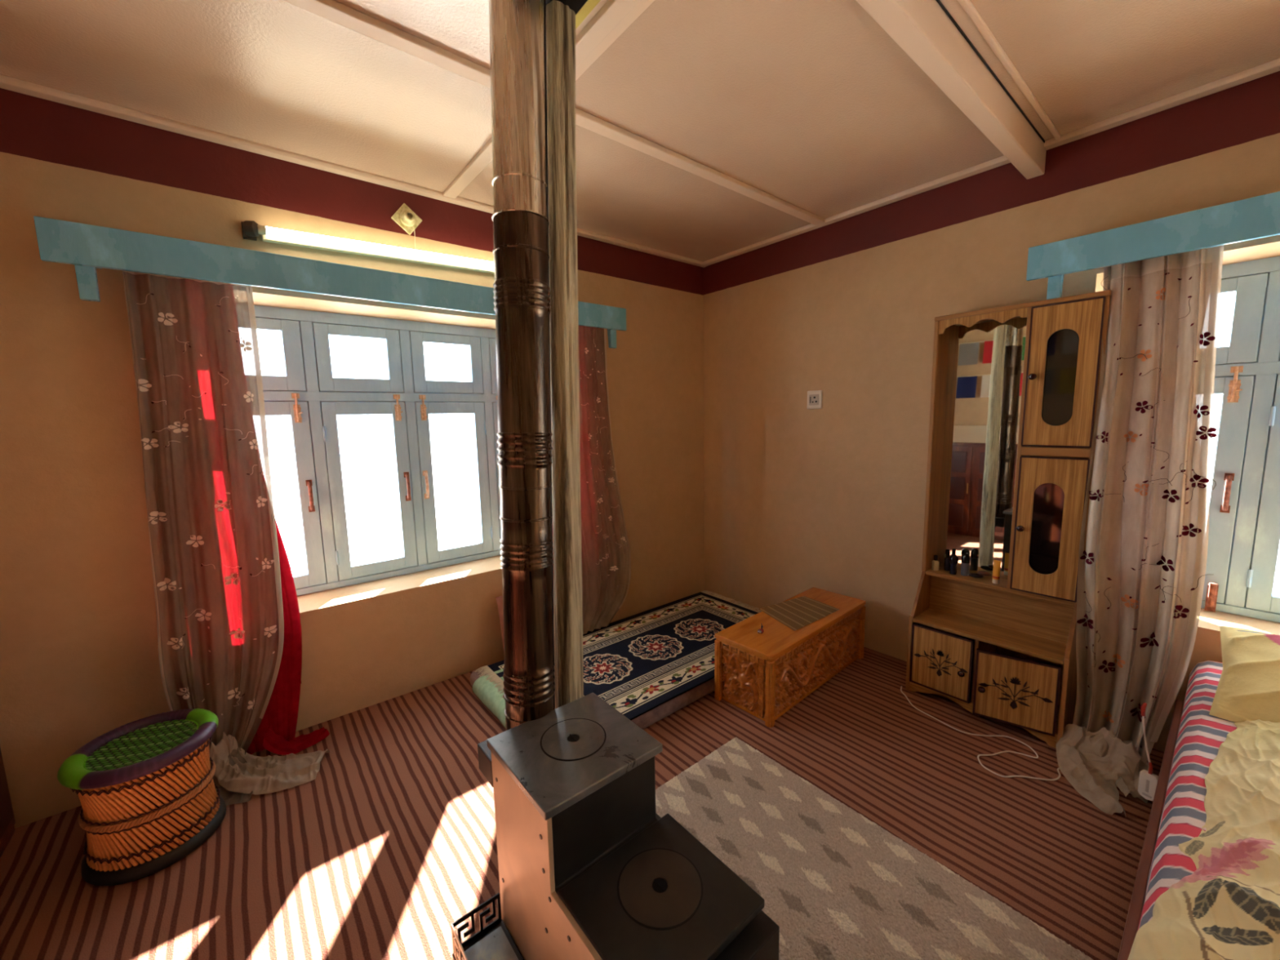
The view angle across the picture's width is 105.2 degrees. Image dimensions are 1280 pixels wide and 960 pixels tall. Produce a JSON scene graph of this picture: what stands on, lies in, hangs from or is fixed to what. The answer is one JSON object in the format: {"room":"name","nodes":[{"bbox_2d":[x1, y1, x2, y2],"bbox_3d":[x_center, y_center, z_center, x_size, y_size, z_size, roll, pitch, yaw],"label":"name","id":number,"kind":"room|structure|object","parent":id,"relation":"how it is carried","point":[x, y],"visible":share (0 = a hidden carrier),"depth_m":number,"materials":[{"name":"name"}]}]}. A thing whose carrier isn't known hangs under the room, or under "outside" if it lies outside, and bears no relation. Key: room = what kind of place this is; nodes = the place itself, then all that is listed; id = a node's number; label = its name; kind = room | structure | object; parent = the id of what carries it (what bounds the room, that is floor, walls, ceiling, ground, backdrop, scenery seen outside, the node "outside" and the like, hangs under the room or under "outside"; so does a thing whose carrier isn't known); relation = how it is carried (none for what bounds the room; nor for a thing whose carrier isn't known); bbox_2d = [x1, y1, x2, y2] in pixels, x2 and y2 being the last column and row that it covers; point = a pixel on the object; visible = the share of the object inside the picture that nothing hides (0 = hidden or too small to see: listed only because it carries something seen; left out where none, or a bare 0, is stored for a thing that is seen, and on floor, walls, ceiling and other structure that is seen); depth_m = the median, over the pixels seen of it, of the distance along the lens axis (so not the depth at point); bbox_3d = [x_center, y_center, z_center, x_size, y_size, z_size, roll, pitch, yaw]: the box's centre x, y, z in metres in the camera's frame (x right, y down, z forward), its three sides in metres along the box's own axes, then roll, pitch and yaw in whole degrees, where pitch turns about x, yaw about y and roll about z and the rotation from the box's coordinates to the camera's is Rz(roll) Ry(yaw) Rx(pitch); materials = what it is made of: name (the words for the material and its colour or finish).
{"room":"traditional dwelling","nodes":[
{"label":"traditional dwelling","id":0,"kind":"room"},
{"bbox_2d":[0,88,704,828],"bbox_3d":[-0.974,-0.206,2.922,4.220,2.600,0.320,-7,9,-39],"label":"wall","id":1,"kind":"structure","parent":0,"point":[79,660],"depth_m":1.93,"materials":[{"name":"paint"}]},
{"bbox_2d":[33,216,626,348],"bbox_3d":[-1.081,-0.854,2.424,2.415,0.245,0.199,-7,9,-39],"label":"pelmet","id":2,"kind":"object","parent":1,"relation":"attached to","point":[89,247],"visible":0.99,"depth_m":1.92,"materials":[{"name":"paint"}]},
{"bbox_2d":[0,74,706,267],"bbox_3d":[-0.929,-1.462,2.578,3.700,0.025,0.055,-7,9,-39],"label":"trim","id":3,"kind":"structure","parent":1,"relation":"attached to","point":[9,83],"depth_m":2.02,"materials":[{"name":"beige paint"}]},
{"bbox_2d":[240,220,493,273],"bbox_3d":[-1.132,-1.125,2.433,1.325,0.107,0.077,-7,9,-39],"label":"tube light","id":4,"kind":"object","parent":1,"relation":"attached to","point":[251,229],"visible":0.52,"depth_m":2.27,"materials":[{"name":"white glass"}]},
{"bbox_2d":[253,304,501,595],"bbox_3d":[-1.304,-0.178,2.814,1.890,1.435,0.102,-7,9,-39],"label":"window","id":5,"kind":"structure","parent":1,"relation":"in","point":[308,393],"depth_m":2.69,"materials":[{"name":"paint"}]},
{"bbox_2d":[391,203,422,249],"bbox_3d":[-1.141,-1.250,2.418,0.144,0.232,0.065,-7,9,-39],"label":"holder","id":6,"kind":"object","parent":1,"relation":"attached to","point":[406,219],"visible":0.96,"depth_m":2.41,"materials":[{"name":"beige metal"}]},
{"bbox_2d":[0,591,1164,959],"bbox_3d":[0.703,1.352,1.093,4.220,0.100,5.520,-7,9,-39],"label":"floor","id":7,"kind":"structure","parent":0,"point":[392,842],"depth_m":1.71,"materials":[{"name":"carpet"}]},
{"bbox_2d":[0,747,15,857],"bbox_3d":[-1.023,0.909,0.180,0.089,1.080,3.980,-7,9,-39],"label":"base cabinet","id":8,"kind":"object","parent":7,"relation":"on","point":[7,822],"visible":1,"depth_m":1.68,"materials":[{"name":"brown wood"}]},
{"bbox_2d":[57,708,226,885],"bbox_3d":[-1.699,1.078,1.703,0.384,0.389,0.384,-4,8,-21],"label":"stool","id":9,"kind":"object","parent":7,"relation":"on","point":[145,788],"visible":1,"depth_m":1.61,"materials":[{"name":"orange wicker"}]},
{"bbox_2d":[450,892,524,959],"bbox_3d":[-0.247,1.239,1.088,0.139,0.140,0.604,-7,9,-39],"label":"box","id":10,"kind":"object","parent":7,"relation":"on","point":[494,941],"visible":1,"depth_m":1.29,"materials":[{"name":"black metal"}]},
{"bbox_2d":[452,919,524,959],"bbox_3d":[-0.247,1.280,1.095,0.139,0.057,0.600,-7,9,-39],"label":"tray","id":11,"kind":"object","parent":10,"relation":"on","point":[494,941],"depth_m":1.29,"materials":[{"name":"metal"}]},
{"bbox_2d":[546,0,583,709],"bbox_3d":[-0.233,-0.043,1.514,0.171,2.600,0.106,-7,9,-39],"label":"wooden post","id":12,"kind":"object","parent":7,"relation":"on","point":[560,19],"visible":0.72,"depth_m":1.45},
{"bbox_2d":[470,668,724,729],"bbox_3d":[0.063,1.035,2.882,1.865,0.110,0.935,-7,9,-39],"label":"mattress","id":13,"kind":"object","parent":7,"relation":"on","point":[489,695],"visible":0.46,"depth_m":2.41,"materials":[{"name":"fabric"}]},
{"bbox_2d":[495,595,503,647],"bbox_3d":[-0.679,0.812,2.912,0.119,0.315,0.342,6,10,44],"label":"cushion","id":14,"kind":"object","parent":13,"relation":"on","point":[499,599],"visible":0.08,"depth_m":2.80,"materials":[{"name":"brown fabric"}]},
{"bbox_2d":[475,590,760,720],"bbox_3d":[0.097,0.981,2.879,1.845,0.014,0.911,-7,9,-39],"label":"rug","id":15,"kind":"object","parent":13,"relation":"on","point":[637,664],"visible":0.68,"depth_m":2.80,"materials":[{"name":"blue carpet"}]},
{"bbox_2d":[477,692,779,959],"bbox_3d":[0.004,1.000,1.174,0.415,0.599,1.010,-7,9,-39],"label":"wood stove","id":16,"kind":"object","parent":7,"relation":"on","point":[589,869],"visible":0.99,"depth_m":1.15,"materials":[{"name":"metal"}]},
{"bbox_2d":[488,0,555,730],"bbox_3d":[-0.320,-0.292,1.351,0.215,2.143,0.152,-7,9,-39],"label":"flue pipe","id":17,"kind":"object","parent":16,"relation":"on","point":[517,28],"visible":0.98,"depth_m":1.29,"materials":[{"name":"metal"}]},
{"bbox_2d":[714,586,866,728],"bbox_3d":[0.855,0.917,2.696,0.981,0.352,0.341,-8,10,-41],"label":"table","id":18,"kind":"object","parent":7,"relation":"on","point":[764,673],"visible":1,"depth_m":2.47,"materials":[{"name":"orange wood"}]},
{"bbox_2d":[757,622,764,634],"bbox_3d":[0.608,0.748,2.464,0.050,0.052,0.027,-7,9,-39],"label":"trinket","id":19,"kind":"object","parent":18,"relation":"on","point":[761,630],"visible":1,"depth_m":2.46,"materials":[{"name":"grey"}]},
{"bbox_2d":[759,595,839,631],"bbox_3d":[0.886,0.733,2.722,0.425,0.002,0.311,-5,8,-31],"label":"placemat","id":20,"kind":"object","parent":18,"relation":"on","point":[797,613],"visible":1,"depth_m":2.73,"materials":[{"name":"brown wicker"}]},
{"bbox_2d":[655,737,1093,959],"bbox_3d":[0.750,1.270,1.244,0.742,0.017,1.907,-7,9,-39],"label":"rug","id":21,"kind":"object","parent":7,"relation":"on","point":[836,884],"visible":0.81,"depth_m":1.52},
{"bbox_2d":[900,685,1060,780],"bbox_3d":[1.460,1.142,2.187,0.340,0.005,0.757,-6,9,-34],"label":"cable","id":22,"kind":"object","parent":7,"relation":"on","point":[979,755],"visible":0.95,"depth_m":2.07,"materials":[{"name":"beige plastic"}]},
{"bbox_2d":[905,289,1111,748],"bbox_3d":[1.652,0.172,2.271,0.408,1.905,0.633,-7,9,-39],"label":"dresser","id":23,"kind":"object","parent":7,"relation":"on","point":[1015,388],"visible":0.91,"depth_m":2.28,"materials":[{"name":"brown wood"}]},
{"bbox_2d":[931,555,938,570],"bbox_3d":[1.555,0.434,2.574,0.024,0.080,0.024,0,7,6],"label":"nail polish","id":24,"kind":"object","parent":23,"relation":"on","point":[935,566],"visible":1,"depth_m":2.56,"materials":[{"name":"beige glass"}]},
{"bbox_2d":[931,560,938,570],"bbox_3d":[1.555,0.448,2.575,0.024,0.052,0.024,0,7,6],"label":"bottle","id":25,"kind":"object","parent":24,"relation":"on","point":[935,566],"depth_m":2.57,"materials":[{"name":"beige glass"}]},
{"bbox_2d":[914,648,967,676],"bbox_3d":[1.481,0.906,2.418,0.002,0.139,0.241,-7,9,-39],"label":"flower","id":26,"kind":"object","parent":23,"relation":"on","point":[928,662],"depth_m":2.42,"materials":[{"name":"black paint"}]},
{"bbox_2d":[943,551,950,570],"bbox_3d":[1.613,0.424,2.564,0.030,0.100,0.030,-7,9,-39],"label":"perfume bottle","id":27,"kind":"object","parent":23,"relation":"on","point":[947,564],"visible":0.87,"depth_m":2.56,"materials":[{"name":"black plastic"}]},
{"bbox_2d":[949,554,958,574],"bbox_3d":[1.606,0.431,2.505,0.040,0.101,0.040,-7,9,-39],"label":"bottle","id":28,"kind":"object","parent":23,"relation":"on","point":[953,559],"visible":1,"depth_m":2.50,"materials":[{"name":"black plastic"}]},
{"bbox_2d":[960,552,970,576],"bbox_3d":[1.649,0.426,2.479,0.037,0.116,0.037,-7,9,-39],"label":"deodorant","id":29,"kind":"object","parent":23,"relation":"on","point":[965,566],"visible":0.99,"depth_m":2.47,"materials":[{"name":"grey plastic"}]},
{"bbox_2d":[960,562,969,576],"bbox_3d":[1.650,0.451,2.482,0.036,0.065,0.036,-7,9,-39],"label":"bottle","id":30,"kind":"object","parent":29,"relation":"on","point":[965,566],"depth_m":2.47,"materials":[{"name":"grey plastic"}]},
{"bbox_2d":[968,570,991,577],"bbox_3d":[1.681,0.466,2.420,0.097,0.038,0.042,5,10,40],"label":"hairbrush","id":31,"kind":"object","parent":23,"relation":"on","point":[980,573],"visible":1,"depth_m":2.41,"materials":[{"name":"black plastic"}]},
{"bbox_2d":[937,315,1026,579],"bbox_3d":[1.701,-0.146,2.437,0.004,1.259,0.343,-7,9,-39],"label":"mirror","id":32,"kind":"object","parent":23,"relation":"on","point":[984,360],"depth_m":2.44,"materials":[{"name":"clear glass"}]},
{"bbox_2d":[913,608,1066,664],"bbox_3d":[1.697,0.729,2.369,0.284,0.017,0.593,-7,9,-39],"label":"countertop","id":33,"kind":"structure","parent":23,"relation":"on","point":[1025,643],"depth_m":2.30,"materials":[{"name":"laminate"}]},
{"bbox_2d":[991,560,1000,583],"bbox_3d":[1.718,0.442,2.358,0.028,0.112,0.030,-7,9,-39],"label":"tube","id":34,"kind":"object","parent":23,"relation":"on","point":[997,564],"visible":1,"depth_m":2.35,"materials":[{"name":"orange plastic"}]},
{"bbox_2d":[925,566,1075,605],"bbox_3d":[1.742,0.503,2.381,0.155,0.016,0.593,-7,9,-39],"label":"shelf","id":35,"kind":"object","parent":23,"relation":"attached to","point":[985,581],"depth_m":2.37,"materials":[{"name":"laminate"}]},
{"bbox_2d":[978,675,1053,709],"bbox_3d":[1.650,0.939,2.155,0.263,0.151,0.002,4,9,35],"label":"flower","id":36,"kind":"object","parent":23,"relation":"on","point":[1002,692],"depth_m":2.15,"materials":[{"name":"black paint"}]},
{"bbox_2d":[1117,660,1236,959],"bbox_3d":[1.931,1.112,0.539,2.270,0.462,1.952,-7,9,-39],"label":"mattress","id":37,"kind":"object","parent":7,"relation":"on","point":[1178,815],"visible":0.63,"depth_m":1.33,"materials":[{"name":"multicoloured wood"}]},
{"bbox_2d":[1137,702,1158,800],"bbox_3d":[1.809,0.971,1.746,0.036,0.335,0.086,-1,7,-1],"label":"controller","id":38,"kind":"object","parent":37,"relation":"hanging from","point":[1148,781],"visible":0.89,"depth_m":1.74,"materials":[{"name":"beige plastic"}]},
{"bbox_2d":[1127,719,1279,959],"bbox_3d":[1.700,0.948,0.405,1.675,0.314,1.849,-7,9,-39],"label":"comforter","id":39,"kind":"object","parent":37,"relation":"on","point":[1228,908],"visible":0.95,"depth_m":1.00,"materials":[{"name":"yellow fabric"}]},
{"bbox_2d":[1208,626,1279,722],"bbox_3d":[2.229,0.664,1.411,0.451,0.229,0.740,-7,9,-39],"label":"pillow","id":40,"kind":"object","parent":37,"relation":"on","point":[1248,689],"visible":0.95,"depth_m":1.59,"materials":[{"name":"yellow fabric"}]},
{"bbox_2d":[0,0,1279,262],"bbox_3d":[0.646,-1.326,0.753,4.220,0.100,5.520,-7,9,-39],"label":"ceiling","id":41,"kind":"structure","parent":0,"point":[812,106],"depth_m":1.70,"materials":[{"name":"paint"}]},
{"bbox_2d":[443,137,492,198],"bbox_3d":[-0.682,-1.415,2.146,0.060,0.018,0.930,-7,9,-39],"label":"trim","id":42,"kind":"structure","parent":41,"relation":"attached to","point":[484,156],"depth_m":2.25,"materials":[{"name":"beige paint"}]},
{"bbox_2d":[281,0,825,225],"bbox_3d":[-0.302,-1.380,1.819,3.600,0.022,0.060,-7,9,-39],"label":"trim","id":43,"kind":"structure","parent":41,"relation":"attached to","point":[333,11],"depth_m":1.61,"materials":[{"name":"beige paint"}]},
{"bbox_2d":[546,0,600,29],"bbox_3d":[-0.231,-1.305,1.216,0.360,0.022,0.340,-7,9,-39],"label":"trim","id":44,"kind":"structure","parent":41,"relation":"attached to","point":[582,8],"depth_m":1.36,"materials":[{"name":"yellow wood"}]},
{"bbox_2d":[546,0,654,80],"bbox_3d":[-0.067,-1.323,1.378,0.140,0.035,0.925,-7,9,-39],"label":"trim","id":45,"kind":"structure","parent":41,"relation":"attached to","point":[609,19],"depth_m":1.43,"materials":[{"name":"beige paint"}]},
{"bbox_2d":[855,0,1061,179],"bbox_3d":[0.389,-1.245,1.028,3.650,0.120,0.125,-7,9,-39],"label":"ceiling beam","id":46,"kind":"structure","parent":41,"relation":"attached to","point":[925,29],"depth_m":1.56,"materials":[{"name":"beige paint"}]},
{"bbox_2d":[702,71,1279,751],"bbox_3d":[2.283,-0.161,2.023,0.320,2.600,5.200,-7,9,-39],"label":"wall","id":47,"kind":"structure","parent":0,"point":[797,499],"depth_m":2.84,"materials":[{"name":"paint"}]},
{"bbox_2d":[807,390,822,408],"bbox_3d":[1.117,-0.514,3.135,0.018,0.116,0.104,-7,9,-39],"label":"wall socket","id":48,"kind":"object","parent":47,"relation":"attached to","point":[814,397],"visible":1,"depth_m":3.13,"materials":[{"name":"beige plastic"}]},
{"bbox_2d":[702,57,1279,266],"bbox_3d":[2.064,-1.426,1.802,0.055,0.025,4.950,-7,9,-39],"label":"trim","id":49,"kind":"structure","parent":47,"relation":"attached to","point":[1273,66],"depth_m":2.08,"materials":[{"name":"beige paint"}]},
{"bbox_2d":[1026,191,1279,303],"bbox_3d":[2.494,-0.781,1.254,0.199,0.245,2.380,-7,9,-39],"label":"pelmet","id":50,"kind":"object","parent":47,"relation":"attached to","point":[1256,217],"visible":0.93,"depth_m":1.80,"materials":[{"name":"paint"}]},
{"bbox_3d":[2.456,-0.792,1.251,0.026,0.025,2.100,-7,9,-39],"label":"curtain rod","id":51,"kind":"object","parent":50,"relation":"attached to","visible":0},
{"bbox_2d":[1056,244,1223,815],"bbox_3d":[1.860,0.160,1.799,0.379,2.031,0.549,6,10,44],"label":"curtain","id":52,"kind":"object","parent":51,"relation":"hanging from","point":[1140,584],"visible":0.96,"depth_m":1.89,"materials":[{"name":"grey fabric"}]},
{"bbox_2d":[1076,613,1093,629],"bbox_3d":[1.876,0.595,2.057,0.070,0.053,0.050,-7,9,-39],"label":"flower","id":53,"kind":"object","parent":52,"relation":"on","point":[1084,621],"depth_m":2.06,"materials":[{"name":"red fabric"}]},
{"bbox_2d":[1080,550,1093,564],"bbox_3d":[1.853,0.323,2.033,0.034,0.052,0.088,1,8,19],"label":"flower","id":54,"kind":"object","parent":52,"relation":"on","point":[1089,557],"depth_m":2.04,"materials":[{"name":"brown fabric"}]},
{"bbox_2d":[1088,488,1103,501],"bbox_3d":[1.855,0.061,1.993,0.016,0.049,0.086,0,7,8],"label":"flower","id":55,"kind":"object","parent":52,"relation":"on","point":[1095,495],"depth_m":1.99,"materials":[{"name":"brown fabric"}]},
{"bbox_2d":[1095,431,1108,443],"bbox_3d":[1.854,-0.172,1.959,0.014,0.049,0.062,-1,7,1],"label":"flower","id":56,"kind":"object","parent":52,"relation":"on","point":[1102,437],"depth_m":1.97,"materials":[{"name":"brown fabric"}]},
{"bbox_2d":[1098,660,1115,672],"bbox_3d":[1.922,0.770,2.016,0.072,0.053,0.015,-1,7,5],"label":"flower","id":57,"kind":"object","parent":52,"relation":"on","point":[1104,666],"depth_m":2.02,"materials":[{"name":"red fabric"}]},
{"bbox_2d":[1129,702,1145,721],"bbox_3d":[1.977,0.922,1.951,0.039,0.050,0.101,4,9,38],"label":"flower","id":58,"kind":"object","parent":52,"relation":"on","point":[1135,707],"depth_m":1.96,"materials":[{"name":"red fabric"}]},
{"bbox_2d":[1134,400,1153,413],"bbox_3d":[1.918,-0.279,1.867,0.011,0.048,0.065,-1,7,-2],"label":"flower","id":59,"kind":"object","parent":52,"relation":"on","point":[1140,406],"depth_m":1.86,"materials":[{"name":"brown fabric"}]},
{"bbox_2d":[1139,631,1159,647],"bbox_3d":[2.000,0.632,1.917,0.092,0.053,0.049,-7,9,-39],"label":"flower","id":60,"kind":"object","parent":52,"relation":"on","point":[1147,639],"depth_m":1.91,"materials":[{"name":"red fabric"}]},
{"bbox_2d":[1156,555,1174,571],"bbox_3d":[1.992,0.321,1.864,0.029,0.051,0.117,3,8,31],"label":"flower","id":61,"kind":"object","parent":52,"relation":"on","point":[1164,562],"depth_m":1.87,"materials":[{"name":"brown fabric"}]},
{"bbox_2d":[1161,488,1179,502],"bbox_3d":[1.982,0.060,1.833,0.030,0.050,0.097,3,8,28],"label":"flower","id":62,"kind":"object","parent":52,"relation":"on","point":[1168,495],"depth_m":1.84,"materials":[{"name":"brown fabric"}]},
{"bbox_2d":[1173,604,1189,618],"bbox_3d":[2.015,0.492,1.825,0.048,0.053,0.013,0,7,11],"label":"flower","id":63,"kind":"object","parent":52,"relation":"on","point":[1180,611],"depth_m":1.82,"materials":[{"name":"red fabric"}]},
{"bbox_2d":[1182,523,1201,537],"bbox_3d":[2.017,0.184,1.791,0.049,0.051,0.014,3,8,30],"label":"flower","id":64,"kind":"object","parent":52,"relation":"on","point":[1188,530],"depth_m":1.79,"materials":[{"name":"brown fabric"}]},
{"bbox_2d":[1189,474,1208,488],"bbox_3d":[2.024,0.005,1.771,0.015,0.048,0.047,-7,9,-39],"label":"flower","id":65,"kind":"object","parent":52,"relation":"on","point":[1196,481],"depth_m":1.77,"materials":[{"name":"brown fabric"}]},
{"bbox_2d":[1193,404,1209,417],"bbox_3d":[2.009,-0.246,1.755,0.043,0.048,0.020,2,8,23],"label":"flower","id":66,"kind":"object","parent":52,"relation":"on","point":[1199,411],"depth_m":1.76,"materials":[{"name":"brown fabric"}]},
{"bbox_2d":[1195,426,1217,439],"bbox_3d":[2.029,-0.169,1.750,0.051,0.049,0.013,5,10,42],"label":"flower","id":67,"kind":"object","parent":52,"relation":"on","point":[1202,433],"depth_m":1.75,"materials":[{"name":"brown fabric"}]},
{"bbox_2d":[1199,332,1215,346],"bbox_3d":[2.006,-0.501,1.737,0.047,0.050,0.017,0,7,11],"label":"flower","id":68,"kind":"object","parent":52,"relation":"on","point":[1206,339],"depth_m":1.74,"materials":[{"name":"brown fabric"}]},
{"bbox_2d":[1200,255,1279,622],"bbox_3d":[2.772,-0.112,1.619,0.112,1.435,1.890,-7,9,-39],"label":"window","id":69,"kind":"structure","parent":47,"relation":"in","point":[1244,533],"depth_m":1.98,"materials":[{"name":"paint"}]},
{"bbox_3d":[-1.070,-0.881,2.418,2.170,0.021,0.022,-7,9,-39],"label":"curtain rod","id":70,"kind":"object","parent":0,"visible":0},
{"bbox_2d":[122,270,329,805],"bbox_3d":[-1.611,0.206,1.925,0.512,2.050,0.415,-7,9,-39],"label":"curtain","id":71,"kind":"object","parent":70,"relation":"hanging from","point":[228,624],"visible":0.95,"depth_m":1.95,"materials":[{"name":"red fabric"}]},
{"bbox_2d":[137,378,151,391],"bbox_3d":[-1.831,-0.348,1.801,0.024,0.046,0.044,3,8,28],"label":"flower","id":72,"kind":"object","parent":71,"relation":"on","point":[144,384],"depth_m":1.81,"materials":[{"name":"beige fabric"}]},
{"bbox_2d":[140,437,159,449],"bbox_3d":[-1.828,-0.136,1.828,0.046,0.044,0.043,-7,9,-39],"label":"flower","id":73,"kind":"object","parent":71,"relation":"on","point":[147,443],"depth_m":1.83,"materials":[{"name":"beige fabric"}]},
{"bbox_2d":[146,511,167,524],"bbox_3d":[-1.818,0.142,1.850,0.047,0.049,0.056,-3,7,-13],"label":"flower","id":74,"kind":"object","parent":71,"relation":"on","point":[153,517],"depth_m":1.86,"materials":[{"name":"beige fabric"}]},
{"bbox_2d":[156,577,176,591],"bbox_3d":[-1.818,0.402,1.874,0.049,0.049,0.041,0,7,11],"label":"flower","id":75,"kind":"object","parent":71,"relation":"on","point":[162,584],"depth_m":1.88,"materials":[{"name":"beige fabric"}]},
{"bbox_2d":[157,312,177,325],"bbox_3d":[-1.767,-0.601,1.829,0.015,0.047,0.054,5,9,39],"label":"flower","id":76,"kind":"object","parent":71,"relation":"on","point":[163,318],"depth_m":1.83,"materials":[{"name":"beige fabric"}]},
{"bbox_2d":[167,637,182,649],"bbox_3d":[-1.810,0.633,1.899,0.053,0.047,0.017,-2,7,-3],"label":"flower","id":77,"kind":"object","parent":71,"relation":"on","point":[173,643],"depth_m":1.90,"materials":[{"name":"beige fabric"}]},
{"bbox_2d":[168,421,188,433],"bbox_3d":[-1.764,-0.201,1.870,0.021,0.044,0.058,5,10,42],"label":"flower","id":78,"kind":"object","parent":71,"relation":"on","point":[174,427],"depth_m":1.87,"materials":[{"name":"beige fabric"}]},
{"bbox_2d":[176,687,190,699],"bbox_3d":[-1.803,0.838,1.925,0.052,0.049,0.014,-2,7,-4],"label":"flower","id":79,"kind":"object","parent":71,"relation":"on","point":[182,693],"depth_m":1.93,"materials":[{"name":"beige fabric"}]},
{"bbox_2d":[186,534,204,546],"bbox_3d":[-1.746,0.241,1.925,0.055,0.050,0.021,-4,8,-22],"label":"flower","id":80,"kind":"object","parent":71,"relation":"on","point":[192,540],"depth_m":1.93,"materials":[{"name":"beige fabric"}]},
{"bbox_2d":[195,609,211,621],"bbox_3d":[-1.739,0.541,1.950,0.060,0.047,0.013,-1,7,1],"label":"flower","id":81,"kind":"object","parent":71,"relation":"on","point":[200,615],"depth_m":1.95,"materials":[{"name":"beige fabric"}]},
{"bbox_2d":[214,499,231,511],"bbox_3d":[-1.675,0.102,1.967,0.038,0.048,0.040,-1,7,1],"label":"flower","id":82,"kind":"object","parent":71,"relation":"on","point":[220,505],"depth_m":1.98,"materials":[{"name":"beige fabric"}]},
{"bbox_2d":[224,573,239,585],"bbox_3d":[-1.667,0.406,2.005,0.052,0.049,0.020,-4,8,-20],"label":"flower","id":83,"kind":"object","parent":71,"relation":"on","point":[230,579],"depth_m":2.00,"materials":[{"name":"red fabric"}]},
{"bbox_2d":[227,687,239,699],"bbox_3d":[-1.682,0.887,2.028,0.043,0.050,0.015,-3,7,-16],"label":"flower","id":84,"kind":"object","parent":71,"relation":"on","point":[233,693],"depth_m":2.03,"materials":[{"name":"beige fabric"}]},
{"bbox_2d":[229,626,244,639],"bbox_3d":[-1.664,0.633,2.024,0.050,0.045,0.024,-2,7,-7],"label":"flower","id":85,"kind":"object","parent":71,"relation":"on","point":[235,633],"depth_m":2.02,"materials":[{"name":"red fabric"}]},
{"bbox_2d":[240,339,252,351],"bbox_3d":[-1.588,-0.540,1.970,0.008,0.047,0.042,3,8,31],"label":"flower","id":86,"kind":"object","parent":71,"relation":"on","point":[246,345],"depth_m":1.97,"materials":[{"name":"beige fabric"}]},
{"bbox_2d":[243,391,253,402],"bbox_3d":[-1.587,-0.337,1.986,0.007,0.045,0.033,4,9,34],"label":"flower","id":87,"kind":"object","parent":71,"relation":"on","point":[248,396],"depth_m":1.98,"materials":[{"name":"beige fabric"}]},
{"bbox_2d":[247,698,254,709],"bbox_3d":[-1.637,0.946,2.063,0.031,0.048,0.011,-7,9,-39],"label":"flower","id":88,"kind":"object","parent":71,"relation":"on","point":[251,702],"depth_m":2.06,"materials":[{"name":"beige fabric"}]},
{"bbox_2d":[248,439,258,449],"bbox_3d":[-1.582,-0.146,2.006,0.006,0.044,0.030,3,8,28],"label":"flower","id":89,"kind":"object","parent":71,"relation":"on","point":[253,443],"depth_m":2.01,"materials":[{"name":"beige fabric"}]},
{"bbox_2d":[256,496,267,507],"bbox_3d":[-1.577,0.090,2.042,0.037,0.047,0.009,-7,9,-39],"label":"flower","id":90,"kind":"object","parent":71,"relation":"on","point":[261,501],"depth_m":2.04,"materials":[{"name":"beige fabric"}]},
{"bbox_2d":[262,557,274,569],"bbox_3d":[-1.570,0.351,2.070,0.011,0.049,0.047,2,8,25],"label":"flower","id":91,"kind":"object","parent":71,"relation":"on","point":[268,563],"depth_m":2.07,"materials":[{"name":"beige fabric"}]},
{"bbox_2d":[264,625,276,637],"bbox_3d":[-1.578,0.645,2.095,0.021,0.046,0.051,1,7,15],"label":"flower","id":92,"kind":"object","parent":71,"relation":"on","point":[270,631],"depth_m":2.09,"materials":[{"name":"beige fabric"}]},
{"bbox_2d":[552,325,631,634],"bbox_3d":[-0.310,-0.026,3.064,0.592,1.930,0.202,-7,9,-39],"label":"curtain","id":93,"kind":"object","parent":70,"relation":"hanging from","point":[606,556],"visible":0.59,"depth_m":3.12,"materials":[{"name":"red fabric"}]},
{"bbox_2d":[608,565,617,571],"bbox_3d":[-0.174,0.585,3.232,0.060,0.035,0.010,-2,7,-6],"label":"flower","id":94,"kind":"object","parent":93,"relation":"on","point":[611,568],"depth_m":3.23,"materials":[{"name":"beige fabric"}]},
{"label":"outside","id":95,"kind":"structure","parent":0,"visible":0},
{"bbox_2d":[269,445,1279,595],"bbox_3d":[-2.618,1.224,8.019,60.000,0.050,70.000,-7,9,-39],"label":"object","id":96,"kind":"structure","parent":95,"point":[369,477],"depth_m":13.16,"materials":[{"name":"white glass"}]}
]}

